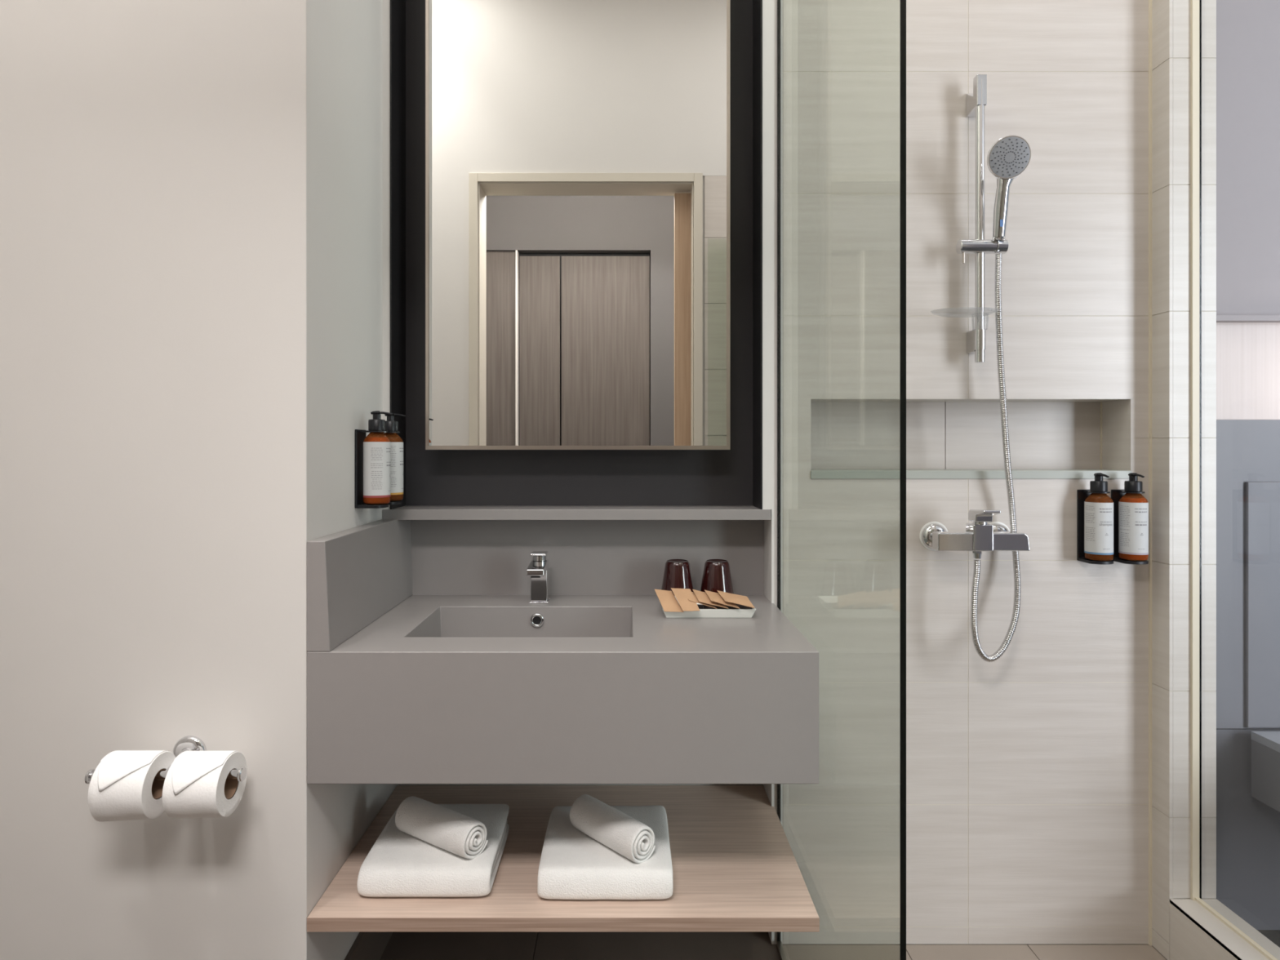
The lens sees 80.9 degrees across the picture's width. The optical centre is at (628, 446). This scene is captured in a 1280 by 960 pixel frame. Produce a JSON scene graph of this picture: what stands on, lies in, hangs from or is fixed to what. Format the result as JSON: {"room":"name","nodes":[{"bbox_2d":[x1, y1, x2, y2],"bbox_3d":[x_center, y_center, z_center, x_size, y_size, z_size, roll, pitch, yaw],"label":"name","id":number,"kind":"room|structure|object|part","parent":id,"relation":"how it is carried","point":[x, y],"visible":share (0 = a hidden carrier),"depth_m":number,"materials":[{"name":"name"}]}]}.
{"room":"hotel bathroom","nodes":[
{"label":"hotel bathroom","id":0,"kind":"room"},
{"bbox_2d":[0,0,398,959],"bbox_3d":[-1.046,-0.475,1.680,0.908,3.350,0.600,0,0,0],"label":"wall","id":1,"kind":"structure","parent":0,"point":[191,190],"depth_m":1.38,"materials":[{"name":"paint"}]},
{"bbox_2d":[84,735,246,784],"bbox_3d":[-0.797,0.562,1.331,0.267,0.060,0.097,0,0,0],"label":"toilet roll holder","id":2,"kind":"object","parent":1,"relation":"attached to","point":[188,743],"visible":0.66,"depth_m":1.37,"materials":[{"name":"silver metal"}]},
{"bbox_2d":[87,750,175,822],"bbox_3d":[-0.851,0.586,1.294,0.089,0.114,0.106,0,0,0],"label":"toilet roll","id":3,"kind":"object","parent":2,"relation":"on","point":[122,786],"visible":0.95,"depth_m":1.25,"materials":[{"name":"paper"}]},
{"bbox_2d":[162,751,247,817],"bbox_3d":[-0.728,0.583,1.293,0.089,0.107,0.106,0,0,0],"label":"toilet roll","id":4,"kind":"object","parent":2,"relation":"on","point":[197,784],"visible":0.98,"depth_m":1.26,"materials":[{"name":"paper"}]},
{"bbox_2d":[344,932,392,959],"bbox_3d":[-0.586,1.135,1.656,0.012,0.130,0.549,0,0,0],"label":"baseboard","id":5,"kind":"structure","parent":1,"relation":"attached to","point":[366,945],"depth_m":1.68,"materials":[{"name":"tile"}]},
{"bbox_2d":[355,429,388,508],"bbox_3d":[-0.560,0.049,1.651,0.062,0.171,0.058,0,0,0],"label":"bracket","id":6,"kind":"object","parent":1,"relation":"attached to","point":[360,434],"visible":0.91,"depth_m":1.63,"materials":[{"name":"black plastic"}]},
{"bbox_3d":[-0.589,0.049,1.651,0.005,0.171,0.058,0,0,0],"label":"plate","id":7,"kind":"part","parent":6,"relation":"part of","materials":[{"name":"black plastic"}]},
{"bbox_3d":[-0.558,0.131,1.651,0.058,0.007,0.058,0,0,0],"label":"plate","id":8,"kind":"part","parent":6,"relation":"part of","materials":[{"name":"black plastic"}]},
{"bbox_2d":[363,410,392,504],"bbox_3d":[-0.553,0.024,1.651,0.058,0.204,0.058,0,0,43],"label":"pump bottle","id":9,"kind":"object","parent":1,"relation":"attached to","point":[376,445],"visible":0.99,"depth_m":1.63,"materials":[{"name":"orange plastic"}]},
{"bbox_2d":[370,448,391,491],"bbox_3d":[-0.536,0.051,1.639,0.016,0.095,0.052,0,0,34],"label":"print","id":10,"kind":"object","parent":9,"relation":"on","point":[380,464],"depth_m":1.63},
{"bbox_2d":[383,431,401,505],"bbox_3d":[-0.560,0.049,1.746,0.062,0.171,0.058,0,0,0],"label":"bracket","id":11,"kind":"object","parent":1,"relation":"attached to","point":[398,502],"visible":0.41,"depth_m":1.73,"materials":[{"name":"black plastic"}]},
{"bbox_3d":[-0.558,0.131,1.746,0.058,0.007,0.058,0,0,0],"label":"plate","id":12,"kind":"part","parent":11,"relation":"part of","materials":[{"name":"black plastic"}]},
{"bbox_2d":[384,413,405,501],"bbox_3d":[-0.553,0.024,1.746,0.058,0.204,0.058,0,0,-44],"label":"pump bottle","id":13,"kind":"object","parent":1,"relation":"attached to","point":[396,442],"visible":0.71,"depth_m":1.73,"materials":[{"name":"orange plastic"}]},
{"bbox_2d":[390,445,403,488],"bbox_3d":[-0.536,0.049,1.734,0.016,0.099,0.052,0,0,34],"label":"print","id":14,"kind":"object","parent":13,"relation":"on","point":[397,451],"depth_m":1.73},
{"bbox_2d":[382,0,1148,944],"bbox_3d":[0.388,-0.475,1.892,1.960,3.350,0.176,0,0,0],"label":"wall","id":15,"kind":"structure","parent":0,"point":[1027,768],"depth_m":1.81,"materials":[{"name":"tile"}]},
{"bbox_2d":[306,505,818,783],"bbox_3d":[-0.120,0.387,1.650,0.943,0.470,0.541,0,0,0],"label":"countertop","id":16,"kind":"structure","parent":15,"relation":"attached to","point":[430,660],"depth_m":1.38,"materials":[{"name":"grey stone"}]},
{"bbox_2d":[526,551,550,603],"bbox_3d":[-0.215,0.317,1.794,0.045,0.122,0.112,0,0,0],"label":"tap","id":17,"kind":"object","parent":16,"relation":"on","point":[537,569],"visible":1,"depth_m":1.81,"materials":[{"name":"silver metal"}]},
{"bbox_3d":[-0.215,0.290,1.793,0.041,0.025,0.110,0,0,0],"label":"spout","id":18,"kind":"part","parent":17,"relation":"part of","materials":[{"name":"silver metal"}]},
{"bbox_3d":[-0.215,0.261,1.819,0.038,0.008,0.055,0,0,0],"label":"lever","id":19,"kind":"part","parent":17,"relation":"part of","materials":[{"name":"silver metal"}]},
{"bbox_3d":[-0.215,0.271,1.828,0.036,0.014,0.036,0,0,0],"label":"handle","id":20,"kind":"part","parent":17,"relation":"part of","materials":[{"name":"silver metal"}]},
{"bbox_2d":[661,559,693,595],"bbox_3d":[0.121,0.329,1.839,0.087,0.097,0.087,0,0,0],"label":"tumbler","id":21,"kind":"object","parent":16,"relation":"on","point":[677,573],"visible":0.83,"depth_m":1.81,"materials":[{"name":"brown glass"}]},
{"bbox_2d":[662,596,755,617],"bbox_3d":[0.178,0.368,1.717,0.205,0.021,0.147,0,0,0],"label":"tray","id":22,"kind":"object","parent":16,"relation":"on","point":[702,613],"visible":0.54,"depth_m":1.65,"materials":[{"name":"white ceramic"}]},
{"bbox_2d":[654,589,684,612],"bbox_3d":[0.090,0.342,1.663,0.040,0.040,0.073,0,0,-20],"label":"sachet","id":23,"kind":"object","parent":22,"relation":"on","point":[668,600],"visible":1,"depth_m":1.66,"materials":[{"name":"paper"}]},
{"bbox_2d":[671,587,699,611],"bbox_3d":[0.126,0.339,1.657,0.041,0.040,0.072,0,0,-17],"label":"sachet","id":24,"kind":"object","parent":22,"relation":"on","point":[682,595],"visible":1,"depth_m":1.66,"materials":[{"name":"paper"}]},
{"bbox_2d":[697,604,703,608],"bbox_3d":[0.193,0.366,1.690,0.090,0.008,0.060,0,0,-3],"label":"sachet","id":25,"kind":"object","parent":22,"relation":"in","point":[700,606],"visible":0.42,"depth_m":1.70,"materials":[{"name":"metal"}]},
{"bbox_2d":[688,591,717,608],"bbox_3d":[0.156,0.339,1.672,0.078,0.035,0.055,0,0,0],"label":"sachet","id":26,"kind":"object","parent":22,"relation":"on","point":[695,600],"visible":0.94,"depth_m":1.65,"materials":[{"name":"paper"}]},
{"bbox_2d":[692,589,728,608],"bbox_3d":[0.182,0.339,1.666,0.074,0.032,0.055,0,0,0],"label":"sachet","id":27,"kind":"object","parent":22,"relation":"on","point":[702,597],"visible":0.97,"depth_m":1.66,"materials":[{"name":"paper"}]},
{"bbox_2d":[702,604,724,608],"bbox_3d":[0.214,0.362,1.690,0.090,0.008,0.060,0,0,3],"label":"sachet","id":28,"kind":"object","parent":22,"relation":"on","point":[704,606],"visible":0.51,"depth_m":1.67,"materials":[{"name":"paper"}]},
{"bbox_2d":[704,590,740,608],"bbox_3d":[0.208,0.339,1.661,0.072,0.031,0.055,0,0,0],"label":"sachet","id":29,"kind":"object","parent":22,"relation":"on","point":[713,597],"visible":0.95,"depth_m":1.65,"materials":[{"name":"paper"}]},
{"bbox_2d":[713,603,752,608],"bbox_3d":[0.234,0.359,1.690,0.090,0.008,0.060,0,0,9],"label":"sachet","id":30,"kind":"object","parent":22,"relation":"on","point":[741,606],"visible":0.4,"depth_m":1.67,"materials":[{"name":"paper"}]},
{"bbox_2d":[716,590,755,608],"bbox_3d":[0.237,0.338,1.657,0.076,0.029,0.052,0,0,0],"label":"sachet","id":31,"kind":"object","parent":22,"relation":"on","point":[730,597],"visible":1,"depth_m":1.65,"materials":[{"name":"paper"}]},
{"bbox_2d":[700,559,733,594],"bbox_3d":[0.218,0.329,1.839,0.087,0.097,0.087,0,0,0],"label":"tumbler","id":32,"kind":"object","parent":16,"relation":"on","point":[717,575],"visible":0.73,"depth_m":1.81,"materials":[{"name":"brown glass"}]},
{"bbox_2d":[306,785,819,932],"bbox_3d":[-0.120,0.880,1.649,0.943,0.025,0.540,0,0,0],"label":"wooden shelf","id":33,"kind":"object","parent":15,"relation":"attached to","point":[735,868],"visible":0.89,"depth_m":1.50,"materials":[{"name":"brown wood"}]},
{"bbox_2d":[356,804,509,897],"bbox_3d":[-0.392,0.837,1.569,0.256,0.060,0.279,0,0,0],"label":"folded towel","id":34,"kind":"object","parent":33,"relation":"on","point":[399,864],"visible":0.84,"depth_m":1.45,"materials":[{"name":"fabric"}]},
{"bbox_2d":[395,795,488,858],"bbox_3d":[-0.381,0.775,1.528,0.210,0.071,0.070,0,0,34],"label":"rolled towel","id":35,"kind":"object","parent":34,"relation":"on","point":[455,833],"visible":1,"depth_m":1.50,"materials":[{"name":"fabric"}]},
{"bbox_2d":[537,805,673,899],"bbox_3d":[-0.044,0.837,1.560,0.260,0.061,0.279,0,0,0],"label":"folded towel","id":36,"kind":"object","parent":33,"relation":"on","point":[574,864],"visible":0.83,"depth_m":1.45,"materials":[{"name":"fabric"}]},
{"bbox_2d":[569,794,655,862],"bbox_3d":[-0.033,0.775,1.524,0.069,0.071,0.195,0,0,-43],"label":"rolled towel","id":37,"kind":"object","parent":36,"relation":"on","point":[621,833],"visible":1,"depth_m":1.49,"materials":[{"name":"fabric"}]},
{"bbox_2d":[425,0,730,449],"bbox_3d":[-0.122,-0.756,1.870,0.739,1.528,0.101,0,0,0],"label":"wall mirror","id":38,"kind":"object","parent":15,"relation":"attached to","point":[578,152],"visible":1,"depth_m":1.82,"materials":[{"name":"mirror"}]},
{"bbox_2d":[410,520,764,595],"bbox_3d":[-0.105,0.278,1.914,0.901,0.200,0.012,0,0,0],"label":"backsplash","id":39,"kind":"structure","parent":15,"relation":"attached to","point":[449,557],"depth_m":1.91,"materials":[{"name":"grey stone"}]},
{"bbox_2d":[919,509,1030,558],"bbox_3d":[0.812,0.198,1.729,0.221,0.115,0.156,0,0,0],"label":"shower mixer","id":40,"kind":"object","parent":15,"relation":"attached to","point":[980,535],"visible":1,"depth_m":1.70,"materials":[{"name":"silver metal"}]},
{"bbox_3d":[0.802,0.156,1.691,0.039,0.031,0.079,0,0,0],"label":"lever","id":41,"kind":"part","parent":40,"relation":"part of","materials":[{"name":"silver metal"}]},
{"bbox_2d":[970,253,1021,662],"bbox_3d":[0.856,0.023,1.730,0.152,0.941,0.039,0,0,-27],"label":"shower hose","id":42,"kind":"object","parent":40,"relation":"attached to","point":[1010,633],"visible":0.96,"depth_m":1.74,"materials":[{"name":"metal"}]},
{"bbox_2d":[955,74,1008,363],"bbox_3d":[0.828,-0.532,1.772,0.110,0.671,0.069,0,0,0],"label":"shower rail","id":43,"kind":"object","parent":15,"relation":"attached to","point":[976,101],"visible":1,"depth_m":1.75,"materials":[{"name":"silver metal"}]},
{"bbox_3d":[0.783,-0.441,1.751,0.005,0.027,0.005,0,0,0],"label":"slider lever","id":44,"kind":"part","parent":43,"relation":"part of","materials":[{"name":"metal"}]},
{"bbox_3d":[0.825,-0.530,1.759,0.021,0.652,0.021,0,0,0],"label":"rail","id":45,"kind":"part","parent":43,"relation":"part of","materials":[{"name":"silver metal"}]},
{"bbox_2d":[986,134,1031,239],"bbox_3d":[0.850,-0.582,1.704,0.092,0.214,0.099,0,0,0],"label":"handset","id":46,"kind":"object","parent":43,"relation":"attached to","point":[1009,156],"visible":1,"depth_m":1.68,"materials":[{"name":"silver metal"}]},
{"bbox_3d":[0.864,-0.555,1.717,0.060,0.160,0.074,0,0,0],"label":"handle","id":47,"kind":"part","parent":46,"relation":"part of","materials":[{"name":"silver metal"}]},
{"bbox_3d":[0.850,-0.644,1.671,0.085,0.082,0.031,0,0,0],"label":"plate","id":48,"kind":"part","parent":46,"relation":"part of","materials":[{"name":"grey plastic"}]},
{"bbox_2d":[1076,489,1113,564],"bbox_3d":[1.110,0.190,1.775,0.058,0.171,0.062,0,0,0],"label":"bracket","id":49,"kind":"object","parent":15,"relation":"attached to","point":[1082,495],"visible":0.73,"depth_m":1.80,"materials":[{"name":"black plastic"}]},
{"bbox_3d":[1.110,0.190,1.804,0.058,0.171,0.005,0,0,0],"label":"plate","id":50,"kind":"part","parent":49,"relation":"part of","materials":[{"name":"black plastic"}]},
{"bbox_3d":[1.110,0.272,1.773,0.058,0.007,0.058,0,0,0],"label":"plate","id":51,"kind":"part","parent":49,"relation":"part of","materials":[{"name":"black plastic"}]},
{"bbox_2d":[1084,472,1113,560],"bbox_3d":[1.110,0.165,1.768,0.059,0.204,0.059,0,0,-43],"label":"pump bottle","id":52,"kind":"object","parent":15,"relation":"attached to","point":[1098,507],"visible":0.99,"depth_m":1.75,"materials":[{"name":"orange plastic"}]},
{"bbox_2d":[1085,505,1111,549],"bbox_3d":[1.098,0.190,1.750,0.053,0.099,0.016,0,0,34],"label":"print","id":53,"kind":"object","parent":52,"relation":"on","point":[1098,517],"depth_m":1.74},
{"bbox_2d":[1111,489,1148,564],"bbox_3d":[1.191,0.190,1.775,0.058,0.171,0.062,0,0,0],"label":"bracket","id":54,"kind":"object","parent":15,"relation":"attached to","point":[1116,495],"visible":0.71,"depth_m":1.80,"materials":[{"name":"black plastic"}]},
{"bbox_3d":[1.191,0.190,1.804,0.058,0.171,0.005,0,0,0],"label":"plate","id":55,"kind":"part","parent":54,"relation":"part of","materials":[{"name":"black plastic"}]},
{"bbox_3d":[1.191,0.272,1.773,0.058,0.007,0.058,0,0,0],"label":"plate","id":56,"kind":"part","parent":54,"relation":"part of","materials":[{"name":"black plastic"}]},
{"bbox_2d":[1118,472,1148,560],"bbox_3d":[1.191,0.165,1.768,0.059,0.204,0.059,0,0,-43],"label":"pump bottle","id":57,"kind":"object","parent":15,"relation":"attached to","point":[1133,508],"visible":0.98,"depth_m":1.75,"materials":[{"name":"orange plastic"}]},
{"bbox_2d":[1120,505,1146,549],"bbox_3d":[1.179,0.190,1.750,0.053,0.099,0.016,0,0,34],"label":"print","id":58,"kind":"object","parent":57,"relation":"on","point":[1133,518],"depth_m":1.74},
{"bbox_2d":[379,929,1279,959],"bbox_3d":[1.195,1.230,0.605,5.510,0.060,2.990,0,0,0],"label":"floor","id":59,"kind":"structure","parent":0,"point":[401,945],"depth_m":1.79,"materials":[{"name":"tile"}]},
{"bbox_2d":[776,0,906,959],"bbox_3d":[0.362,-0.175,1.397,0.012,2.750,0.819,0,0,0],"label":"screen","id":60,"kind":"object","parent":59,"relation":"on","point":[902,2],"visible":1,"depth_m":0.99,"materials":[{"name":"clear glass"}]},
{"bbox_2d":[1148,0,1279,959],"bbox_3d":[1.311,-0.475,1.057,0.114,3.350,1.515,0,0,0],"label":"wall","id":61,"kind":"structure","parent":0,"point":[1180,928],"depth_m":1.74,"materials":[{"name":"tile"}]},
{"bbox_2d":[1191,0,1277,959],"bbox_3d":[1.320,-0.324,1.082,0.024,2.752,1.324,0,0,0],"label":"window","id":62,"kind":"structure","parent":61,"relation":"in","point":[1196,5],"depth_m":1.74,"materials":[{"name":"plastic"}]},
{"bbox_2d":[1215,0,1279,315],"bbox_3d":[2.659,-0.160,1.926,2.582,2.720,0.100,0,0,0],"label":"wall","id":63,"kind":"structure","parent":0,"point":[1247,58],"depth_m":1.88,"materials":[{"name":"paint"}]},
{"bbox_2d":[1215,315,1279,929],"bbox_3d":[2.484,0.439,1.858,2.232,1.522,0.035,0,0,0],"label":"panelling","id":64,"kind":"object","parent":63,"relation":"attached to","point":[1247,437],"visible":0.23,"depth_m":1.85,"materials":[{"name":"paint"}]},
{"bbox_3d":[2.484,0.316,1.865,2.232,0.764,0.022,0,0,0],"label":"grey panel","id":65,"kind":"part","parent":64,"relation":"part of","materials":[{"name":"grey paint"}]},
{"bbox_3d":[2.484,0.951,1.868,2.232,0.498,0.016,0,0,0],"label":"panel","id":66,"kind":"part","parent":64,"relation":"part of","materials":[{"name":"grey paint"}]},
{"bbox_3d":[2.484,-0.187,1.871,2.232,0.242,0.010,0,0,0],"label":"wood panel","id":67,"kind":"part","parent":64,"relation":"part of","materials":[{"name":"beige wood"}]},
{"bbox_3d":[2.512,0.391,1.849,1.976,0.606,0.009,0,0,0],"label":"raised panel","id":68,"kind":"part","parent":64,"relation":"part of","materials":[{"name":"grey paint"}]},
{"bbox_2d":[1251,731,1279,812],"bbox_3d":[1.974,0.777,1.526,0.900,0.159,0.620,0,0,0],"label":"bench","id":69,"kind":"object","parent":64,"relation":"attached to","point":[1265,745],"visible":1,"depth_m":1.79,"materials":[{"name":"grey"}]}
]}

